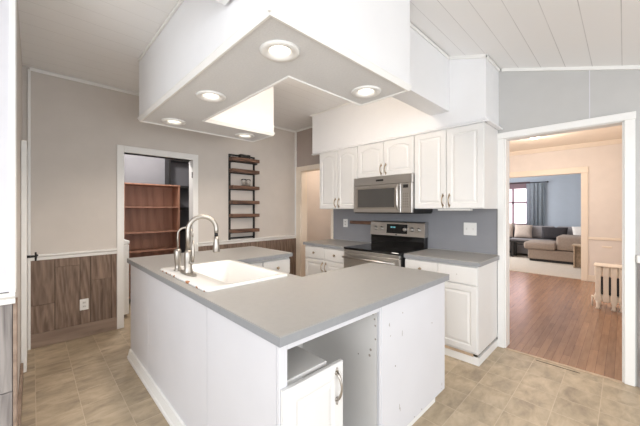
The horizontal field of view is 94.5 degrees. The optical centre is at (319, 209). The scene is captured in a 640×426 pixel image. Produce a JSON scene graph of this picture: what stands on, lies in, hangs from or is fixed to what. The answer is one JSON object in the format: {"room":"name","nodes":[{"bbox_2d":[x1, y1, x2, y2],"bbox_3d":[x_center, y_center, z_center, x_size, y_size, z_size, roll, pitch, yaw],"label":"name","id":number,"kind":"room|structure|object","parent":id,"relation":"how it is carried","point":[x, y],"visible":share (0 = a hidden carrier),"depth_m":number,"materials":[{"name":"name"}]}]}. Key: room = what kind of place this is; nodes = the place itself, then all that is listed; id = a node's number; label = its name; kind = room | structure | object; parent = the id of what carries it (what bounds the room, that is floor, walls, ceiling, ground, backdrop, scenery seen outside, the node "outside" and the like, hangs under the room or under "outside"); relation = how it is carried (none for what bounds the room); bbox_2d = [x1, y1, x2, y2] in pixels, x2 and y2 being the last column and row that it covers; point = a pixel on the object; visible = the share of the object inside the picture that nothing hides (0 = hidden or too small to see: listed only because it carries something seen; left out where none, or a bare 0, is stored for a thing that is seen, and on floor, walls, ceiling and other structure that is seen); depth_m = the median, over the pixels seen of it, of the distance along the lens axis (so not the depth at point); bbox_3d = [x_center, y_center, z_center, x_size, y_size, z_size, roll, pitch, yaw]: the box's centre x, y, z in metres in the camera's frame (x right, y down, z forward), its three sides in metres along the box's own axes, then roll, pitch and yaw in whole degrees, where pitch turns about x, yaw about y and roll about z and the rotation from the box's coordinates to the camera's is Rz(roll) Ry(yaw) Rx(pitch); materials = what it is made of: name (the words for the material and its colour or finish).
{"room":"kitchen","nodes":[
{"label":"kitchen","id":0,"kind":"room"},
{"bbox_2d":[0,0,12,425],"bbox_3d":[-2.602,-0.015,0.761,2.530,2.770,0.120,0,0,-44],"label":"wall","id":1,"kind":"structure","parent":0,"point":[4,4],"depth_m":1.57,"materials":[{"name":"grey paint"}]},
{"bbox_2d":[0,304,11,425],"bbox_3d":[-2.059,0.936,1.203,1.121,0.865,0.012,0,0,-44],"label":"tile wainscot","id":2,"kind":"structure","parent":1,"relation":"attached to","point":[5,310],"depth_m":1.57,"materials":[{"name":"grey wood"}]},
{"bbox_2d":[0,292,14,304],"bbox_3d":[-2.043,0.473,1.193,1.134,0.057,0.049,0,0,-44],"label":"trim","id":3,"kind":"structure","parent":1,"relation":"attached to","point":[5,298],"depth_m":1.56,"materials":[{"name":"white paint"}]},
{"bbox_2d":[15,0,21,386],"bbox_3d":[-2.359,-0.015,2.254,0.100,2.770,1.620,0,0,-44],"label":"wall","id":4,"kind":"structure","parent":0,"point":[19,55],"depth_m":2.24,"materials":[{"name":"beige paint"}]},
{"bbox_2d":[9,0,16,292],"bbox_3d":[-1.695,-0.477,1.633,0.026,1.845,0.135,0,0,-44],"label":"trim","id":5,"kind":"structure","parent":4,"relation":"attached to","point":[12,3],"depth_m":1.58,"materials":[{"name":"white paint"}]},
{"bbox_2d":[13,297,17,425],"bbox_3d":[-1.694,0.936,1.645,0.015,0.868,0.140,0,0,-44],"label":"trim","id":6,"kind":"structure","parent":4,"relation":"attached to","point":[15,305],"depth_m":1.60,"materials":[{"name":"wood"}]},
{"bbox_2d":[18,363,22,425],"bbox_3d":[-2.083,1.305,2.055,0.018,0.130,0.950,0,0,-44],"label":"baseboard","id":7,"kind":"structure","parent":4,"relation":"attached to","point":[20,388],"depth_m":2.00,"materials":[{"name":"brown wood"}]},
{"bbox_2d":[21,140,37,372],"bbox_3d":[-2.639,0.392,2.693,0.107,1.944,0.540,0,0,-44],"label":"closet door","id":8,"kind":"structure","parent":4,"relation":"in","point":[24,152],"depth_m":2.48,"materials":[{"name":"white paint"}]},
{"bbox_2d":[124,154,164,184],"bbox_3d":[-2.937,-0.025,4.885,2.000,2.790,0.100,0,0,-44],"label":"wall","id":9,"kind":"structure","parent":0,"point":[137,169],"depth_m":4.87,"materials":[{"name":"grey paint"}]},
{"bbox_2d":[22,65,294,254],"bbox_3d":[-2.564,-0.025,3.268,6.080,2.790,0.120,0,0,-44],"label":"wall","id":10,"kind":"structure","parent":0,"point":[77,128],"depth_m":3.32,"materials":[{"name":"beige paint"}]},
{"bbox_2d":[28,69,30,349],"bbox_3d":[-2.847,0.000,2.895,0.022,2.740,0.020,0,0,-44],"label":"trim","id":11,"kind":"structure","parent":10,"relation":"attached to","point":[29,71],"depth_m":2.89,"materials":[{"name":"white paint"}]},
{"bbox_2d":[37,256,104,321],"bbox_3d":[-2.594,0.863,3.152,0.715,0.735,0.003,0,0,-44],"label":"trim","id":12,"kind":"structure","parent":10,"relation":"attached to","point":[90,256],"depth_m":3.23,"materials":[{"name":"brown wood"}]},
{"bbox_2d":[30,248,116,260],"bbox_3d":[-2.581,0.473,3.139,0.715,0.057,0.040,0,0,-44],"label":"trim","id":13,"kind":"structure","parent":10,"relation":"attached to","point":[104,251],"depth_m":3.12,"materials":[{"name":"white paint"}]},
{"bbox_2d":[31,254,116,334],"bbox_3d":[-2.589,0.863,3.147,0.711,0.732,0.012,0,0,-44],"label":"wainscoting","id":14,"kind":"structure","parent":10,"relation":"attached to","point":[55,284],"depth_m":3.11,"materials":[{"name":"brown wood"}]},
{"bbox_2d":[31,317,116,348],"bbox_3d":[-1.634,1.300,4.075,3.378,0.140,0.018,0,0,-44],"label":"baseboard","id":15,"kind":"structure","parent":10,"relation":"attached to","point":[43,339],"depth_m":3.12,"materials":[{"name":"brown wood"}]},
{"bbox_2d":[80,298,88,310],"bbox_3d":[-2.536,1.018,3.182,0.075,0.118,0.010,0,0,-44],"label":"wall plate","id":16,"kind":"object","parent":10,"relation":"attached to","point":[84,303],"visible":1,"depth_m":3.18,"materials":[{"name":"white paint"}]},
{"bbox_2d":[117,145,197,328],"bbox_3d":[-2.045,0.311,3.767,0.929,2.118,0.148,0,0,-44],"label":"trim","id":17,"kind":"structure","parent":10,"relation":"attached to","point":[193,165],"depth_m":3.43,"materials":[{"name":"white paint"}]},
{"bbox_2d":[30,67,295,132],"bbox_3d":[-1.635,-1.381,4.076,3.378,0.033,0.016,0,0,-44],"label":"trim","id":18,"kind":"structure","parent":10,"relation":"attached to","point":[31,68],"depth_m":3.21,"materials":[{"name":"white paint"}]},
{"bbox_2d":[228,154,259,239],"bbox_3d":[-1.143,-0.182,4.477,0.458,1.295,0.123,0,0,-44],"label":"wall shelf","id":19,"kind":"object","parent":10,"relation":"attached to","point":[241,158],"visible":1,"depth_m":4.42,"materials":[{"name":"brown wood"}]},
{"bbox_2d":[241,179,245,185],"bbox_3d":[-1.150,-0.409,4.454,0.068,0.102,0.068,0,0,-44],"label":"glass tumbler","id":20,"kind":"object","parent":19,"relation":"on","point":[243,181],"visible":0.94,"depth_m":4.43,"materials":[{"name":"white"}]},
{"bbox_2d":[198,238,295,274],"bbox_3d":[-1.045,0.863,4.648,1.730,0.732,0.012,0,0,-44],"label":"wainscoting","id":21,"kind":"structure","parent":10,"relation":"attached to","point":[288,245],"depth_m":4.93,"materials":[{"name":"brown wood"}]},
{"bbox_2d":[198,235,296,246],"bbox_3d":[-1.037,0.473,4.640,1.734,0.057,0.040,0,0,-44],"label":"trim","id":22,"kind":"structure","parent":10,"relation":"attached to","point":[209,243],"depth_m":4.55,"materials":[{"name":"white paint"}]},
{"bbox_2d":[18,0,348,130],"bbox_3d":[-1.633,-1.430,2.311,6.080,0.060,2.790,0,0,-44],"label":"ceiling","id":23,"kind":"structure","parent":0,"point":[96,41],"depth_m":2.51,"materials":[{"name":"white paint"}]},
{"bbox_2d":[137,0,411,141],"bbox_3d":[-0.516,-1.199,2.434,1.251,0.745,2.154,0,0,-44],"label":"ceiling soffit","id":24,"kind":"object","parent":23,"relation":"attached to","point":[344,46],"visible":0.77,"depth_m":1.84,"materials":[{"name":"white paint"}]},
{"bbox_2d":[161,118,185,125],"bbox_3d":[-1.381,-0.868,2.797,0.212,0.090,0.212,0,0,-44],"label":"recessed light","id":25,"kind":"object","parent":24,"relation":"on","point":[171,121],"visible":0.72,"depth_m":2.81,"materials":[{"name":"beige"}]},
{"bbox_2d":[196,90,225,101],"bbox_3d":[-0.799,-0.868,2.170,0.212,0.090,0.212,0,0,-44],"label":"recessed light","id":26,"kind":"object","parent":24,"relation":"on","point":[206,95],"visible":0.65,"depth_m":2.19,"materials":[{"name":"beige"}]},
{"bbox_2d":[235,133,253,137],"bbox_3d":[-0.843,-0.868,3.324,0.212,0.090,0.212,0,0,-44],"label":"recessed light","id":27,"kind":"object","parent":24,"relation":"on","point":[240,135],"visible":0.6,"depth_m":3.33,"materials":[{"name":"beige"}]},
{"bbox_2d":[259,40,299,61],"bbox_3d":[-0.211,-0.868,1.555,0.212,0.090,0.212,0,0,-44],"label":"recessed light","id":28,"kind":"object","parent":24,"relation":"on","point":[273,50],"visible":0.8,"depth_m":1.57,"materials":[{"name":"white paint"}]},
{"bbox_2d":[351,85,380,97],"bbox_3d":[0.326,-0.868,2.088,0.212,0.090,0.212,0,0,-44],"label":"recessed light","id":29,"kind":"object","parent":24,"relation":"on","point":[367,91],"visible":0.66,"depth_m":2.11,"materials":[{"name":"beige"}]},
{"bbox_2d":[307,170,330,240],"bbox_3d":[-0.172,-0.005,5.900,1.020,2.750,0.100,0,0,-44],"label":"wall","id":30,"kind":"structure","parent":0,"point":[318,220],"depth_m":5.91,"materials":[{"name":"paint"}]},
{"bbox_2d":[21,253,639,425],"bbox_3d":[1.868,1.416,4.606,14.300,0.108,7.200,0,0,-44],"label":"floor","id":31,"kind":"structure","parent":0,"point":[91,380],"depth_m":2.43,"materials":[{"name":"tile"}]},
{"bbox_2d":[124,239,128,317],"bbox_3d":[-2.769,0.880,3.786,0.468,0.980,0.510,0,0,-44],"label":"door","id":32,"kind":"structure","parent":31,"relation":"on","point":[126,242],"depth_m":3.75,"materials":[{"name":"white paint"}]},
{"bbox_2d":[124,182,179,298],"bbox_3d":[-2.631,0.489,4.593,0.778,1.762,0.306,0,0,-44],"label":"bookcase","id":33,"kind":"object","parent":31,"relation":"on","point":[151,211],"visible":0.45,"depth_m":4.70,"materials":[{"name":"brown wood"}]},
{"bbox_2d":[127,265,206,425],"bbox_3d":[-0.955,0.933,2.366,0.680,0.873,1.676,0,0,-44],"label":"panel","id":34,"kind":"object","parent":31,"relation":"on","point":[168,351],"visible":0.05,"depth_m":1.95,"materials":[{"name":"white laminate"}]},
{"bbox_2d":[127,246,448,347],"bbox_3d":[-0.450,0.476,2.437,1.478,0.040,2.398,0,0,-44],"label":"countertop","id":35,"kind":"structure","parent":34,"relation":"on","point":[284,311],"depth_m":1.63,"materials":[{"name":"grey laminate"}]},
{"bbox_2d":[174,227,193,270],"bbox_3d":[-1.000,0.281,2.146,0.144,0.316,0.061,0,0,2],"label":"tap","id":36,"kind":"object","parent":35,"relation":"on","point":[177,252],"visible":0.91,"depth_m":2.13,"materials":[{"name":"silver metal"}]},
{"bbox_2d":[180,214,219,276],"bbox_3d":[-0.849,0.236,2.097,0.231,0.407,0.260,0,0,-44],"label":"tap","id":37,"kind":"object","parent":35,"relation":"on","point":[189,255],"visible":1,"depth_m":2.03,"materials":[{"name":"silver metal"}]},
{"bbox_2d":[160,260,287,291],"bbox_3d":[-0.713,0.533,2.131,0.580,0.186,0.850,0,0,-44],"label":"sink","id":38,"kind":"object","parent":35,"relation":"in","point":[222,274],"visible":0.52,"depth_m":2.24,"materials":[{"name":"white ceramic"}]},
{"bbox_2d":[165,159,188,252],"bbox_3d":[-2.391,0.240,5.199,0.560,2.260,0.208,0,0,-44],"label":"shelving","id":39,"kind":"object","parent":31,"relation":"on","point":[176,171],"visible":0.17,"depth_m":5.26,"materials":[{"name":"black metal"}]},
{"bbox_2d":[249,257,289,272],"bbox_3d":[-0.805,0.933,3.154,0.698,0.873,0.754,0,0,-44],"label":"base cabinet","id":40,"kind":"object","parent":31,"relation":"on","point":[279,264],"visible":0.17,"depth_m":3.03,"materials":[{"name":"white wood"}]},
{"bbox_2d":[207,308,380,425],"bbox_3d":[-0.126,0.933,1.521,0.690,0.873,0.688,0,0,-44],"label":"base cabinet","id":41,"kind":"object","parent":31,"relation":"on","point":[331,376],"visible":0.81,"depth_m":1.34,"materials":[{"name":"white laminate"}]},
{"bbox_2d":[287,346,325,383],"bbox_3d":[-0.170,0.672,1.321,0.258,0.016,0.308,0,0,-44],"label":"shelf","id":42,"kind":"object","parent":41,"relation":"attached to","point":[300,362],"depth_m":1.28,"materials":[{"name":"white wood"}]},
{"bbox_2d":[305,245,343,275],"bbox_3d":[0.249,0.933,4.114,0.612,0.873,0.768,0,0,-44],"label":"base cabinet","id":43,"kind":"object","parent":31,"relation":"on","point":[317,259],"visible":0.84,"depth_m":3.95,"materials":[{"name":"white wood"}]},
{"bbox_2d":[303,239,367,249],"bbox_3d":[0.250,0.476,4.131,0.588,0.040,0.806,0,0,-44],"label":"countertop","id":44,"kind":"structure","parent":43,"relation":"on","point":[328,243],"depth_m":4.01,"materials":[{"name":"grey laminate"}]},
{"bbox_2d":[342,221,427,267],"bbox_3d":[0.757,0.759,3.511,0.699,1.222,0.768,0,0,-44],"label":"range cooker","id":45,"kind":"object","parent":31,"relation":"on","point":[390,240],"visible":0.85,"depth_m":3.51,"materials":[{"name":"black metal"}]},
{"bbox_2d":[344,243,424,255],"bbox_3d":[0.749,0.461,3.504,0.550,0.026,0.768,0,0,-44],"label":"cooktop","id":46,"kind":"object","parent":45,"relation":"in","point":[378,249],"depth_m":3.42,"materials":[{"name":"black glass"}]},
{"bbox_2d":[381,282,444,425],"bbox_3d":[0.393,0.933,2.047,0.783,0.873,0.612,0,0,-44],"label":"island end panel","id":47,"kind":"object","parent":31,"relation":"on","point":[412,326],"visible":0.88,"depth_m":1.77,"materials":[{"name":"white laminate"}]},
{"bbox_2d":[405,258,497,365],"bbox_3d":[1.321,0.933,3.012,0.612,0.873,0.707,0,0,-44],"label":"base cabinet","id":48,"kind":"object","parent":31,"relation":"on","point":[470,291],"visible":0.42,"depth_m":2.70,"materials":[{"name":"white wood"}]},
{"bbox_2d":[404,249,498,266],"bbox_3d":[1.334,0.476,3.016,0.588,0.040,0.729,0,0,-44],"label":"countertop","id":49,"kind":"structure","parent":48,"relation":"on","point":[437,255],"depth_m":2.89,"materials":[{"name":"grey laminate"}]},
{"bbox_2d":[509,239,528,256],"bbox_3d":[5.500,1.121,8.925,0.430,0.482,1.270,0,0,-44],"label":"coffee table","id":50,"kind":"object","parent":31,"relation":"on","point":[513,251],"visible":0.33,"depth_m":8.59,"materials":[{"name":"black wood"}]},
{"bbox_2d":[509,225,580,264],"bbox_3d":[6.108,0.922,8.658,1.830,0.875,3.300,0,0,-44],"label":"sectional sofa","id":51,"kind":"object","parent":31,"relation":"on","point":[560,249],"visible":0.37,"depth_m":7.70,"materials":[{"name":"beige fabric"}]},
{"bbox_2d":[509,223,513,236],"bbox_3d":[5.889,0.640,9.436,0.261,0.440,0.480,0,0,-44],"label":"throw pillow","id":52,"kind":"object","parent":51,"relation":"on","point":[511,225],"visible":0.3,"depth_m":9.26,"materials":[{"name":"beige fabric"}]},
{"bbox_2d":[514,225,532,237],"bbox_3d":[6.237,0.660,9.077,0.460,0.396,0.262,0,0,40],"label":"throw pillow","id":53,"kind":"object","parent":51,"relation":"on","point":[521,231],"visible":1,"depth_m":9.00,"materials":[{"name":"beige fabric"}]},
{"bbox_2d":[509,237,555,244],"bbox_3d":[6.366,0.958,8.888,0.680,0.175,1.070,0,0,-44],"label":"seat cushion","id":54,"kind":"object","parent":51,"relation":"on","point":[535,238],"depth_m":8.89,"materials":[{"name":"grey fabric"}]},
{"bbox_2d":[513,225,553,237],"bbox_3d":[6.567,0.675,9.090,0.190,0.380,1.060,0,0,-44],"label":"pillow","id":55,"kind":"object","parent":51,"relation":"on","point":[536,230],"depth_m":8.96,"materials":[{"name":"grey fabric"}]},
{"bbox_2d":[524,239,555,250],"bbox_3d":[6.046,0.950,8.055,0.900,0.190,0.680,0,0,-44],"label":"cushion","id":56,"kind":"object","parent":51,"relation":"on","point":[532,245],"depth_m":7.78,"materials":[{"name":"beige fabric"}]},
{"bbox_2d":[541,227,567,238],"bbox_3d":[6.739,0.675,8.505,0.182,0.349,0.600,0,0,-44],"label":"throw pillow","id":57,"kind":"object","parent":51,"relation":"on","point":[547,232],"visible":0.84,"depth_m":8.49,"materials":[{"name":"grey fabric"}]},
{"bbox_2d":[558,226,572,234],"bbox_3d":[7.319,0.675,8.316,0.190,0.380,1.060,0,0,-44],"label":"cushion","id":58,"kind":"object","parent":51,"relation":"on","point":[570,232],"depth_m":8.41,"materials":[{"name":"grey fabric"}]},
{"bbox_2d":[572,226,580,234],"bbox_3d":[7.143,0.640,8.060,0.185,0.430,0.445,0,0,-44],"label":"throw pillow","id":59,"kind":"object","parent":51,"relation":"on","point":[576,230],"visible":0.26,"depth_m":8.11,"materials":[{"name":"white fabric"}]},
{"bbox_2d":[572,244,580,267],"bbox_3d":[6.140,1.091,6.918,0.350,0.542,0.360,0,0,-44],"label":"side table","id":60,"kind":"object","parent":31,"relation":"on","point":[576,247],"visible":0.44,"depth_m":7.05,"materials":[{"name":"brown wood"}]},
{"bbox_2d":[591,262,621,312],"bbox_3d":[4.013,1.069,4.114,0.290,0.602,0.355,0,0,-44],"label":"radiator","id":61,"kind":"object","parent":31,"relation":"on","point":[608,281],"depth_m":4.04,"materials":[{"name":"beige metal"}]},
{"bbox_2d":[312,58,498,154],"bbox_3d":[0.842,-1.201,3.675,0.390,0.742,2.336,0,0,-44],"label":"soffit","id":62,"kind":"structure","parent":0,"point":[473,83],"depth_m":3.26,"materials":[{"name":"white paint"}]},
{"bbox_2d":[310,54,499,116],"bbox_3d":[0.824,-1.450,3.669,0.392,0.141,2.388,0,0,-44],"label":"trim","id":63,"kind":"structure","parent":62,"relation":"attached to","point":[486,56],"depth_m":2.83,"materials":[{"name":"white paint"}]},
{"bbox_2d":[297,69,639,386],"bbox_3d":[1.589,-0.061,3.267,0.126,2.862,5.670,0,0,-44],"label":"wall","id":64,"kind":"structure","parent":0,"point":[527,99],"depth_m":2.81,"materials":[{"name":"grey paint"}]},
{"bbox_2d":[295,132,296,234],"bbox_3d":[-0.429,-0.465,5.240,0.030,1.810,0.028,0,0,-44],"label":"trim","id":65,"kind":"structure","parent":64,"relation":"attached to","point":[295,132],"depth_m":5.22,"materials":[{"name":"white paint"}]},
{"bbox_2d":[296,164,332,276],"bbox_3d":[-0.061,0.310,4.961,0.151,2.120,0.908,0,0,-44],"label":"trim","id":66,"kind":"structure","parent":64,"relation":"attached to","point":[301,172],"depth_m":5.18,"materials":[{"name":"beige paint"}]},
{"bbox_2d":[320,147,357,208],"bbox_3d":[0.371,-0.404,4.097,0.462,0.788,0.686,0,0,-44],"label":"upper cabinet","id":67,"kind":"object","parent":64,"relation":"attached to","point":[339,168],"visible":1,"depth_m":3.94,"materials":[{"name":"white wood"}]},
{"bbox_2d":[343,219,347,226],"bbox_3d":[0.379,0.198,4.414,0.010,0.120,0.085,0,0,-44],"label":"wall plate","id":68,"kind":"object","parent":64,"relation":"attached to","point":[345,221],"visible":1,"depth_m":4.41,"materials":[{"name":"white paint"}]},
{"bbox_2d":[350,221,370,224],"bbox_3d":[0.577,0.181,4.201,0.024,0.047,0.380,0,0,-44],"label":"knife strip","id":69,"kind":"object","parent":64,"relation":"attached to","point":[351,222],"visible":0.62,"depth_m":4.17,"materials":[{"name":"brown wood"}]},
{"bbox_2d":[358,136,414,177],"bbox_3d":[0.878,-0.594,3.575,0.462,0.408,0.766,0,0,-44],"label":"upper cabinet","id":70,"kind":"object","parent":64,"relation":"attached to","point":[396,156],"visible":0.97,"depth_m":3.40,"materials":[{"name":"white wood"}]},
{"bbox_2d":[354,173,432,213],"bbox_3d":[0.850,-0.172,3.555,0.530,0.430,0.792,0,0,-44],"label":"microwave","id":71,"kind":"object","parent":70,"relation":"attached to","point":[390,194],"visible":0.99,"depth_m":3.34,"materials":[{"name":"silver metal"}]},
{"bbox_2d":[415,122,497,208],"bbox_3d":[1.384,-0.404,3.055,0.462,0.788,0.681,0,0,-44],"label":"upper cabinet","id":72,"kind":"object","parent":64,"relation":"attached to","point":[456,168],"visible":1,"depth_m":2.87,"materials":[{"name":"white wood"}]},
{"bbox_2d":[312,117,502,155],"bbox_3d":[0.848,-0.819,3.635,0.435,0.042,2.350,0,0,-44],"label":"crown molding","id":73,"kind":"structure","parent":72,"relation":"attached to","point":[485,119],"depth_m":3.10,"materials":[{"name":"white wood"}]},
{"bbox_2d":[438,209,472,210],"bbox_3d":[1.339,-0.001,2.941,0.080,0.018,0.310,0,0,-44],"label":"light","id":74,"kind":"object","parent":72,"relation":"attached to","point":[438,209],"visible":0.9,"depth_m":2.90,"materials":[{"name":"white paint"}]},
{"bbox_2d":[464,222,476,235],"bbox_3d":[1.600,0.205,3.157,0.012,0.135,0.130,0,0,-44],"label":"switch plate","id":75,"kind":"object","parent":64,"relation":"attached to","point":[469,228],"visible":1,"depth_m":3.15,"materials":[{"name":"white paint"}]},
{"bbox_2d":[505,348,621,382],"bbox_3d":[2.113,1.368,2.632,0.040,0.004,0.804,0,0,-44],"label":"trim","id":76,"kind":"structure","parent":64,"relation":"attached to","point":[516,351],"depth_m":2.58,"materials":[{"name":"brown wood"}]},
{"bbox_2d":[497,111,635,386],"bbox_3d":[2.160,0.303,2.676,0.151,2.134,0.954,0,0,-44],"label":"trim","id":77,"kind":"structure","parent":64,"relation":"attached to","point":[627,120],"depth_m":2.35,"materials":[{"name":"white paint"}]},
{"bbox_2d":[502,65,639,71],"bbox_3d":[2.665,-1.003,2.068,0.016,0.805,2.450,0,0,-44],"label":"trim","id":78,"kind":"structure","parent":64,"relation":"attached to","point":[630,67],"depth_m":2.54,"materials":[{"name":"white paint"}]},
{"bbox_2d":[589,70,589,117],"bbox_3d":[2.266,-0.985,2.487,0.002,0.429,0.007,0,0,-44],"label":"trim","id":79,"kind":"structure","parent":64,"relation":"attached to","point":[589,70],"depth_m":2.49,"materials":[{"name":"grey paint"}]},
{"bbox_2d":[636,255,639,262],"bbox_3d":[2.874,0.380,1.843,0.030,0.060,1.235,0,0,-44],"label":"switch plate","id":80,"kind":"structure","parent":64,"relation":"attached to","point":[637,256],"depth_m":2.27,"materials":[{"name":"white paint"}]},
{"bbox_2d":[638,263,639,387],"bbox_3d":[2.847,0.890,1.883,0.012,0.957,1.126,0,0,-44],"label":"trim","id":81,"kind":"structure","parent":64,"relation":"attached to","point":[638,263],"depth_m":2.28,"materials":[{"name":"wood"}]},
{"bbox_2d":[410,0,639,68],"bbox_3d":[0.385,-1.134,0.235,6.080,1.011,3.000,0,0,-44],"label":"ceiling","id":82,"kind":"structure","parent":0,"point":[513,33],"depth_m":2.12,"materials":[{"name":"white wood"}]},
{"bbox_2d":[215,0,229,4],"bbox_3d":[-1.359,-1.306,0.465,2.699,0.542,0.261,0,0,-44],"label":"ceiling beam","id":83,"kind":"structure","parent":82,"relation":"attached to","point":[224,2],"depth_m":1.47,"materials":[{"name":"white paint"}]},
{"bbox_2d":[392,22,449,115],"bbox_3d":[0.835,-1.277,2.625,1.078,0.601,0.200,0,0,-44],"label":"ceiling beam","id":84,"kind":"structure","parent":82,"relation":"attached to","point":[429,64],"depth_m":2.64,"materials":[{"name":"white paint"}]},
{"bbox_2d":[509,174,580,226],"bbox_3d":[6.957,0.020,9.414,0.100,2.700,6.600,0,0,-44],"label":"wall","id":85,"kind":"structure","parent":0,"point":[562,193],"depth_m":8.97,"materials":[{"name":"blue paint"}]},
{"bbox_2d":[509,182,528,224],"bbox_3d":[6.380,-0.195,9.983,0.092,1.430,1.180,0,0,-44],"label":"window","id":86,"kind":"structure","parent":85,"relation":"in","point":[517,192],"depth_m":9.82,"materials":[{"name":"white glass"}]},
{"bbox_2d":[509,181,548,183],"bbox_3d":[6.452,-0.865,9.781,0.112,0.042,1.770,0,0,-44],"label":"curtain rod","id":87,"kind":"object","parent":85,"relation":"attached to","point":[545,181],"visible":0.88,"depth_m":9.46,"materials":[{"name":"black metal"}]},
{"bbox_2d":[526,183,543,225],"bbox_3d":[6.808,0.240,9.367,0.057,2.160,0.460,0,0,-44],"label":"curtain","id":88,"kind":"object","parent":87,"relation":"hanging from","point":[534,192],"visible":0.57,"depth_m":9.38,"materials":[{"name":"fabric"}]},
{"bbox_2d":[509,144,621,275],"bbox_3d":[4.054,0.040,6.905,0.140,2.660,4.550,0,0,-44],"label":"wall","id":89,"kind":"structure","parent":0,"point":[604,163],"depth_m":5.57,"materials":[{"name":"paint"}]},
{"bbox_2d":[509,166,587,280],"bbox_3d":[4.143,0.270,6.803,0.174,2.200,3.020,0,0,-44],"label":"trim","id":90,"kind":"structure","parent":89,"relation":"attached to","point":[583,170],"depth_m":5.72,"materials":[{"name":"beige paint"}]},
{"bbox_2d":[509,139,621,155],"bbox_3d":[3.940,-1.240,6.878,0.060,0.080,4.430,0,0,-44],"label":"crown molding","id":91,"kind":"structure","parent":89,"relation":"attached to","point":[614,141],"depth_m":5.86,"materials":[{"name":"beige paint"}]},
{"bbox_2d":[588,275,594,281],"bbox_3d":[5.321,1.310,5.490,0.016,0.120,0.514,0,0,-44],"label":"baseboard","id":92,"kind":"structure","parent":89,"relation":"attached to","point":[591,278],"depth_m":5.63,"materials":[{"name":"beige paint"}]},
{"bbox_2d":[588,237,621,240],"bbox_3d":[5.319,0.545,5.489,0.020,0.050,0.514,0,0,-44],"label":"rail","id":93,"kind":"object","parent":89,"relation":"attached to","point":[589,238],"visible":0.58,"depth_m":5.49,"materials":[{"name":"beige paint"}]},
{"bbox_2d":[509,125,621,151],"bbox_3d":[2.509,-1.315,5.403,4.170,0.070,4.550,0,0,-44],"label":"ceiling","id":94,"kind":"structure","parent":0,"point":[614,132],"depth_m":5.39,"materials":[{"name":"beige paint"}]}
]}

